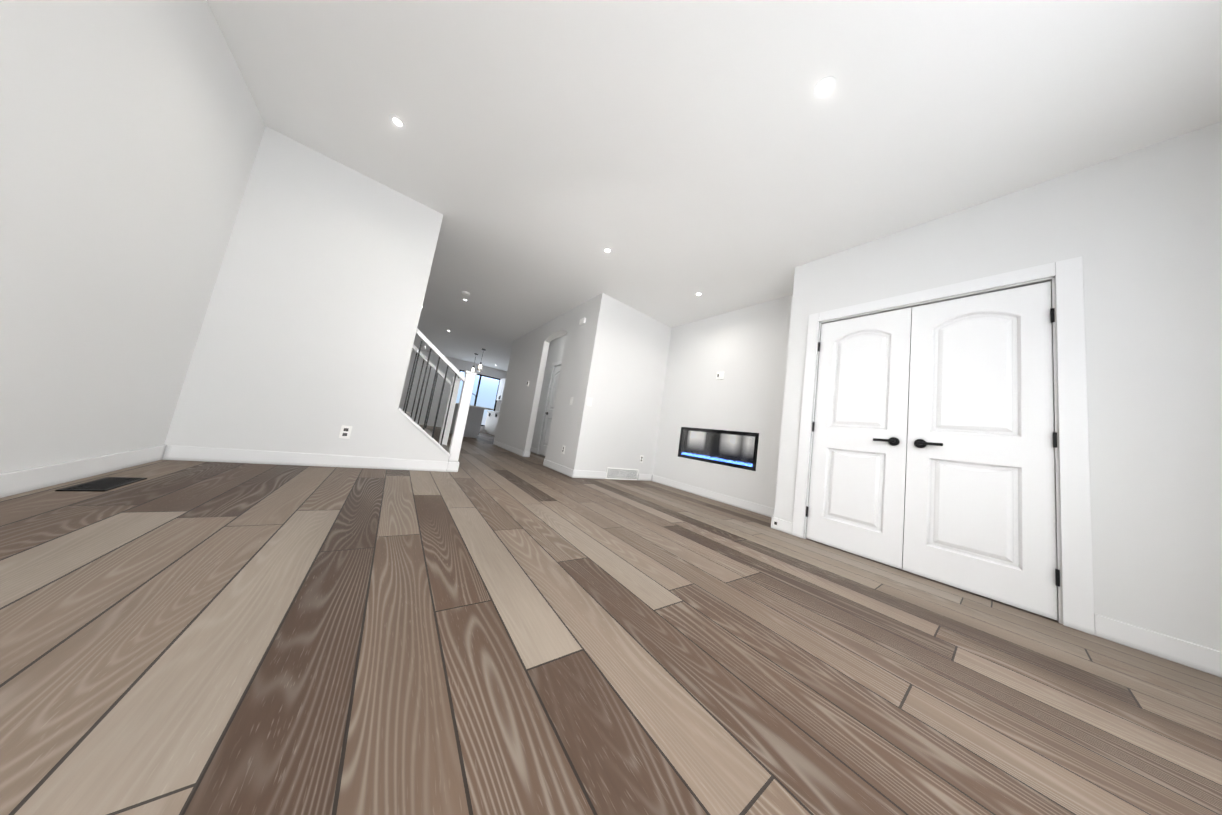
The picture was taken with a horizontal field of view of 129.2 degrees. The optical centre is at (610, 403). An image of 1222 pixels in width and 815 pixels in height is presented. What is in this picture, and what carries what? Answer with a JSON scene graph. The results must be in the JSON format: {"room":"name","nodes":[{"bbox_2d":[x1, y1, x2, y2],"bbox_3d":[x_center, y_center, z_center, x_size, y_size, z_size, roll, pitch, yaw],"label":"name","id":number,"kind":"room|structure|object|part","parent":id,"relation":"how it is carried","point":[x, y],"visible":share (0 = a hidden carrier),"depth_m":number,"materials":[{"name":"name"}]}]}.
{"room":"empty living room","nodes":[
{"label":"empty living room","id":0,"kind":"room"},
{"bbox_2d":[0,0,265,472],"bbox_3d":[-4.535,-0.956,4.132,0.150,2.740,14.400,13,-8,-36],"label":"wall","id":1,"kind":"structure","parent":0,"point":[131,133],"depth_m":1.43,"materials":[{"name":"paint"}]},
{"bbox_2d":[0,444,167,497],"bbox_3d":[-1.904,0.351,0.294,0.018,0.108,4.500,13,-8,-36],"label":"baseboard","id":2,"kind":"structure","parent":1,"relation":"attached to","point":[25,480],"depth_m":1.51,"materials":[{"name":"paint"}]},
{"bbox_2d":[164,126,448,461],"bbox_3d":[-2.357,-0.772,2.827,1.840,2.740,0.114,13,-8,-36],"label":"wall","id":3,"kind":"structure","parent":0,"point":[305,340],"depth_m":2.55,"materials":[{"name":"paint"}]},
{"bbox_2d":[168,445,447,471],"bbox_3d":[-2.503,0.524,2.639,1.810,0.108,0.015,13,-8,-36],"label":"baseboard","id":4,"kind":"structure","parent":3,"relation":"attached to","point":[175,452],"depth_m":2.48,"materials":[{"name":"paint"}]},
{"bbox_2d":[339,425,351,438],"bbox_3d":[-2.452,0.266,2.682,0.075,0.118,0.006,13,-8,-36],"label":"outlet","id":5,"kind":"object","parent":3,"relation":"attached to","point":[342,431],"visible":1,"depth_m":2.68,"materials":[{"name":"white plastic"}]},
{"bbox_2d":[398,408,449,455],"bbox_3d":[-1.989,0.311,3.098,0.540,0.449,0.150,13,-8,-36],"label":"trim","id":6,"kind":"structure","parent":3,"relation":"on","point":[422,430],"depth_m":3.03,"materials":[{"name":"paint"}]},
{"bbox_2d":[404,328,464,445],"bbox_3d":[-1.919,-0.153,3.150,0.540,1.187,0.064,13,-8,-36],"label":"stair rail","id":7,"kind":"object","parent":6,"relation":"on","point":[442,357],"visible":0.96,"depth_m":3.14,"materials":[{"name":"paint"}]},
{"bbox_2d":[446,461,459,471],"bbox_3d":[-1.780,0.702,3.252,0.116,0.108,0.132,13,-8,-36],"label":"baseboard","id":8,"kind":"structure","parent":3,"relation":"attached to","point":[452,466],"depth_m":3.20,"materials":[{"name":"paint"}]},
{"bbox_2d":[399,349,506,432],"bbox_3d":[-6.655,-0.480,11.235,4.960,2.740,0.150,13,-8,-36],"label":"wall","id":9,"kind":"structure","parent":0,"point":[458,364],"depth_m":11.04,"materials":[{"name":"paint"}]},
{"bbox_2d":[456,370,499,425],"bbox_3d":[-5.587,-0.165,12.010,1.650,2.110,0.090,13,-8,-36],"label":"window","id":10,"kind":"structure","parent":9,"relation":"in","point":[487,392],"depth_m":12.24,"materials":[{"name":"clear glass"}]},
{"bbox_2d":[496,378,505,400],"bbox_3d":[-4.418,-0.559,12.178,0.350,0.930,0.950,13,-8,-36],"label":"upper cabinet","id":11,"kind":"object","parent":9,"relation":"attached to","point":[500,389],"depth_m":12.10,"materials":[{"name":"white"}]},
{"bbox_2d":[493,341,513,443],"bbox_3d":[-2.150,-0.166,7.950,1.550,2.740,0.114,13,-8,-36],"label":"wall","id":12,"kind":"structure","parent":0,"point":[503,391],"depth_m":7.50,"materials":[{"name":"paint"}]},
{"bbox_2d":[531,335,565,448],"bbox_3d":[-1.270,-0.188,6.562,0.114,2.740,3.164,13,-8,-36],"label":"wall","id":13,"kind":"structure","parent":0,"point":[556,350],"depth_m":6.88,"materials":[{"name":"paint"}]},
{"bbox_2d":[530,447,536,452],"bbox_3d":[-1.803,1.093,6.768,0.015,0.108,0.400,13,-8,-36],"label":"baseboard","id":14,"kind":"structure","parent":13,"relation":"attached to","point":[534,450],"depth_m":6.75,"materials":[{"name":"paint"}]},
{"bbox_2d":[536,361,561,453],"bbox_3d":[-1.226,0.110,6.393,0.131,2.130,0.890,13,-8,-36],"label":"door frame","id":15,"kind":"structure","parent":13,"relation":"attached to","point":[555,364],"depth_m":6.66,"materials":[{"name":"paint"}]},
{"bbox_2d":[539,366,560,455],"bbox_3d":[-1.247,0.150,6.377,0.035,2.025,0.704,13,-8,-36],"label":"door","id":16,"kind":"structure","parent":13,"relation":"in","point":[548,417],"depth_m":6.51,"materials":[{"name":"paint"}]},
{"bbox_2d":[495,293,608,469],"bbox_3d":[-1.485,-0.299,5.860,0.114,2.740,4.040,13,-8,-36],"label":"wall","id":17,"kind":"structure","parent":0,"point":[569,422],"depth_m":4.86,"materials":[{"name":"paint"}]},
{"bbox_2d":[494,440,523,455],"bbox_3d":[-2.308,0.982,6.461,0.018,0.108,2.095,13,-8,-36],"label":"baseboard","id":18,"kind":"structure","parent":17,"relation":"attached to","point":[517,451],"depth_m":6.28,"materials":[{"name":"paint"}]},
{"bbox_2d":[512,447,530,456],"bbox_3d":[-1.941,1.006,6.173,0.018,0.108,1.195,13,-8,-36],"label":"baseboard","id":19,"kind":"structure","parent":17,"relation":"attached to","point":[526,453],"depth_m":5.66,"materials":[{"name":"paint"}]},
{"bbox_2d":[543,459,575,476],"bbox_3d":[-0.825,0.982,4.451,0.018,0.108,1.020,13,-8,-36],"label":"baseboard","id":20,"kind":"structure","parent":17,"relation":"attached to","point":[567,471],"depth_m":4.38,"materials":[{"name":"paint"}]},
{"bbox_2d":[579,317,585,324],"bbox_3d":[-0.457,-1.316,4.662,0.035,0.090,0.140,13,-8,-36],"label":"door chime","id":21,"kind":"object","parent":17,"relation":"attached to","point":[582,321],"visible":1,"depth_m":4.63,"materials":[{"name":"white plastic"}]},
{"bbox_2d":[587,397,591,405],"bbox_3d":[-0.310,-0.022,4.210,0.075,0.118,0.010,13,-8,-36],"label":"light switch","id":22,"kind":"object","parent":17,"relation":"attached to","point":[589,401],"visible":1,"depth_m":4.20,"materials":[{"name":"white plastic"}]},
{"bbox_2d":[0,425,1221,814],"bbox_3d":[-2.688,0.932,5.494,5.660,0.120,14.400,13,-8,-36],"label":"floor","id":23,"kind":"structure","parent":0,"point":[488,627],"depth_m":0.83,"materials":[{"name":"brown wood"}]},
{"bbox_2d":[55,477,146,491],"bbox_3d":[-2.673,0.426,1.538,0.130,0.006,0.305,13,-8,-36],"label":"floor vent","id":24,"kind":"object","parent":23,"relation":"in","point":[104,484],"visible":1,"depth_m":1.52,"materials":[{"name":"black metal"}]},
{"bbox_2d":[403,411,448,451],"bbox_3d":[-2.727,-0.072,3.175,1.910,1.330,0.846,13,-8,-36],"label":"stairs","id":25,"kind":"structure","parent":23,"relation":"on","point":[445,447],"depth_m":3.47,"materials":[{"name":"grey carpet"}]},
{"bbox_2d":[438,377,460,445],"bbox_3d":[-2.303,0.197,4.109,0.115,1.135,0.116,13,-8,-36],"label":"newel post","id":26,"kind":"object","parent":23,"relation":"on","point":[451,411],"visible":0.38,"depth_m":4.08,"materials":[{"name":"paint"}]},
{"bbox_2d":[448,371,476,461],"bbox_3d":[-1.709,0.196,3.304,0.115,1.135,0.116,13,-8,-36],"label":"newel post","id":27,"kind":"object","parent":23,"relation":"on","point":[461,418],"visible":0.85,"depth_m":3.27,"materials":[{"name":"paint"}]},
{"bbox_2d":[450,405,483,437],"bbox_3d":[-4.775,0.534,9.298,0.670,0.880,2.340,13,-8,-36],"label":"kitchen island","id":28,"kind":"object","parent":23,"relation":"on","point":[473,422],"visible":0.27,"depth_m":8.44,"materials":[{"name":"grey"}]},
{"bbox_2d":[455,403,492,409],"bbox_3d":[-4.619,0.102,9.413,0.950,0.040,2.400,13,-8,-36],"label":"island countertop","id":29,"kind":"structure","parent":28,"relation":"on","point":[484,408],"depth_m":8.52,"materials":[{"name":"white stone"}]},
{"bbox_2d":[484,412,491,431],"bbox_3d":[-4.732,0.838,11.945,0.599,0.880,0.950,13,-8,-36],"label":"base cabinet","id":30,"kind":"object","parent":23,"relation":"on","point":[491,422],"depth_m":11.78,"materials":[{"name":"white"}]},
{"bbox_2d":[488,412,498,435],"bbox_3d":[-4.168,0.837,11.180,0.599,0.880,0.951,13,-8,-36],"label":"base cabinet","id":31,"kind":"object","parent":23,"relation":"on","point":[495,415],"depth_m":11.13,"materials":[{"name":"white"}]},
{"bbox_2d":[581,296,671,479],"bbox_3d":[0.296,-0.157,4.729,1.436,2.740,0.122,13,-8,-36],"label":"wall","id":32,"kind":"structure","parent":0,"point":[624,419],"depth_m":4.63,"materials":[{"name":"paint"}]},
{"bbox_2d":[572,470,605,478],"bbox_3d":[-0.296,1.035,4.216,0.550,0.108,0.015,13,-8,-36],"label":"baseboard","id":33,"kind":"structure","parent":32,"relation":"attached to","point":[579,473],"depth_m":4.20,"materials":[{"name":"paint"}]},
{"bbox_2d":[607,469,636,478],"bbox_3d":[0.188,1.113,4.572,0.610,0.134,0.002,13,-8,-36],"label":"louvres","id":34,"kind":"object","parent":32,"relation":"attached to","point":[613,473],"visible":1,"depth_m":4.61,"materials":[{"name":"grey"}]},
{"bbox_3d":[0.185,1.115,4.576,0.650,0.175,0.008,13,-8,-36],"label":"wall air vent grille","id":35,"kind":"part","parent":32,"relation":"part of","materials":[{"name":"white metal"}]},
{"bbox_2d":[637,474,651,480],"bbox_3d":[0.558,1.236,4.846,0.290,0.108,0.015,13,-8,-36],"label":"baseboard","id":36,"kind":"structure","parent":32,"relation":"attached to","point":[642,477],"depth_m":4.85,"materials":[{"name":"paint"}]},
{"bbox_2d":[207,0,1221,370],"bbox_3d":[-2.262,-1.878,5.809,5.660,0.120,14.400,13,-8,-36],"label":"ceiling","id":37,"kind":"structure","parent":0,"point":[675,156],"depth_m":1.87,"materials":[{"name":"paint"}]},
{"bbox_2d":[389,114,405,128],"bbox_3d":[-1.609,-2.123,2.190,0.104,0.005,0.104,13,-8,-36],"label":"recessed light","id":38,"kind":"object","parent":37,"relation":"in","point":[392,116],"depth_m":2.19,"materials":[{"name":"paint"}]},
{"bbox_3d":[-1.609,-2.122,2.190,0.058,0.003,0.058,13,-8,-36],"label":"recessed ceiling light lens","id":39,"kind":"part","parent":38,"relation":"part of","materials":[{"name":"white plastic"}]},
{"bbox_2d":[462,291,469,295],"bbox_3d":[-2.538,-1.923,5.083,0.130,0.035,0.130,13,-8,-36],"label":"smoke detector","id":40,"kind":"object","parent":37,"relation":"attached to","point":[465,293],"visible":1,"depth_m":5.05,"materials":[{"name":"white plastic"}]},
{"bbox_2d":[603,247,611,253],"bbox_3d":[-0.037,-1.756,3.337,0.104,0.005,0.104,13,-8,-36],"label":"recessed light","id":41,"kind":"object","parent":37,"relation":"in","point":[604,249],"visible":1,"depth_m":3.33,"materials":[{"name":"paint"}]},
{"bbox_2d":[813,76,835,98],"bbox_3d":[1.192,-1.762,1.622,0.104,0.005,0.104,13,-8,-36],"label":"recessed light","id":42,"kind":"object","parent":37,"relation":"in","point":[831,80],"depth_m":1.62,"materials":[{"name":"paint"}]},
{"bbox_3d":[1.192,-1.762,1.622,0.058,0.003,0.058,13,-8,-36],"label":"recessed ceiling light lens","id":43,"kind":"part","parent":42,"relation":"part of","materials":[{"name":"white plastic"}]},
{"bbox_3d":[-4.048,-1.461,9.127,0.120,0.500,0.120,13,-8,-36],"label":"pendant light","id":44,"kind":"object","parent":37,"relation":"hanging from","visible":0},
{"bbox_2d":[476,364,481,371],"bbox_3d":[-4.101,-1.107,9.087,0.170,0.220,0.170,13,-8,-36],"label":"shade","id":45,"kind":"object","parent":44,"relation":"attached to","point":[479,368],"visible":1,"depth_m":9.04,"materials":[{"name":"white glass"}]},
{"bbox_2d":[652,294,792,507],"bbox_3d":[-0.454,0.001,7.142,0.250,2.740,14.400,13,-8,-36],"label":"wall","id":46,"kind":"structure","parent":0,"point":[745,349],"depth_m":4.09,"materials":[{"name":"paint"}]},
{"bbox_2d":[652,475,774,515],"bbox_3d":[1.355,1.268,4.057,0.018,0.108,2.232,13,-8,-36],"label":"baseboard","id":47,"kind":"structure","parent":46,"relation":"attached to","point":[750,506],"depth_m":3.93,"materials":[{"name":"paint"}]},
{"bbox_2d":[678,427,758,470],"bbox_3d":[1.528,0.626,4.186,0.161,0.476,1.246,13,-8,-36],"label":"fireplace","id":48,"kind":"object","parent":46,"relation":"attached to","point":[736,449],"visible":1,"depth_m":4.05,"materials":[{"name":"black"}]},
{"bbox_2d":[716,371,723,379],"bbox_3d":[1.602,-0.408,4.262,0.009,0.118,0.118,13,-8,-36],"label":"outlet","id":49,"kind":"object","parent":46,"relation":"attached to","point":[721,375],"visible":1,"depth_m":4.25,"materials":[{"name":"white plastic"}]},
{"bbox_2d":[774,121,1221,651],"bbox_3d":[2.664,-0.075,2.252,0.550,2.740,2.228,13,-8,-36],"label":"wall","id":50,"kind":"structure","parent":0,"point":[1140,231],"depth_m":1.58,"materials":[{"name":"paint"}]},
{"bbox_2d":[768,512,792,531],"bbox_3d":[1.781,1.213,2.994,0.525,0.108,0.021,13,-8,-36],"label":"baseboard","id":51,"kind":"structure","parent":50,"relation":"attached to","point":[781,524],"depth_m":2.79,"materials":[{"name":"paint"}]},
{"bbox_2d":[806,307,911,568],"bbox_3d":[2.107,0.223,2.493,0.035,2.025,0.618,13,-8,-36],"label":"closet door","id":52,"kind":"structure","parent":50,"relation":"in","point":[856,504],"depth_m":2.44,"materials":[{"name":"paint"}]},
{"bbox_2d":[873,437,899,445],"bbox_3d":[2.176,0.295,2.298,0.056,0.066,0.148,13,-8,-36],"label":"door handle","id":53,"kind":"object","parent":52,"relation":"attached to","point":[893,441],"visible":1,"depth_m":2.27,"materials":[{"name":"black metal"}]},
{"bbox_2d":[806,308,1059,586],"bbox_3d":[2.271,0.218,2.228,0.015,1.650,1.258,13,-8,-36],"label":"hinges","id":54,"kind":"object","parent":50,"relation":"attached to","point":[1057,571],"depth_m":1.73,"materials":[{"name":"black metal"}]},
{"bbox_2d":[792,256,1094,634],"bbox_3d":[2.314,0.175,2.260,0.131,2.145,1.450,13,-8,-36],"label":"trim","id":55,"kind":"structure","parent":50,"relation":"attached to","point":[1075,598],"depth_m":1.73,"materials":[{"name":"paint"}]},
{"bbox_2d":[903,281,1057,620],"bbox_3d":[2.476,0.223,1.992,0.035,2.025,0.618,13,-8,-36],"label":"closet door","id":56,"kind":"structure","parent":50,"relation":"in","point":[980,517],"depth_m":1.93,"materials":[{"name":"paint"}]},
{"bbox_2d":[914,439,942,447],"bbox_3d":[2.310,0.295,2.116,0.056,0.066,0.148,13,-8,-36],"label":"door handle","id":57,"kind":"object","parent":56,"relation":"attached to","point":[920,443],"visible":1,"depth_m":2.14,"materials":[{"name":"black metal"}]},
{"bbox_2d":[1094,614,1221,677],"bbox_3d":[2.727,1.165,1.289,0.015,0.108,0.603,13,-8,-36],"label":"baseboard","id":58,"kind":"structure","parent":50,"relation":"attached to","point":[1194,656],"depth_m":1.39,"materials":[{"name":"paint"}]},
{"bbox_3d":[-2.583,0.311,3.903,0.540,0.449,0.150,13,-8,-36],"label":"trim","id":59,"kind":"structure","parent":0,"visible":0},
{"bbox_2d":[403,344,451,432],"bbox_3d":[-2.512,-0.153,3.955,0.540,1.187,0.064,13,-8,-36],"label":"stair rail","id":60,"kind":"object","parent":59,"relation":"on","point":[430,363],"visible":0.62,"depth_m":3.93,"materials":[{"name":"paint"}]}
]}

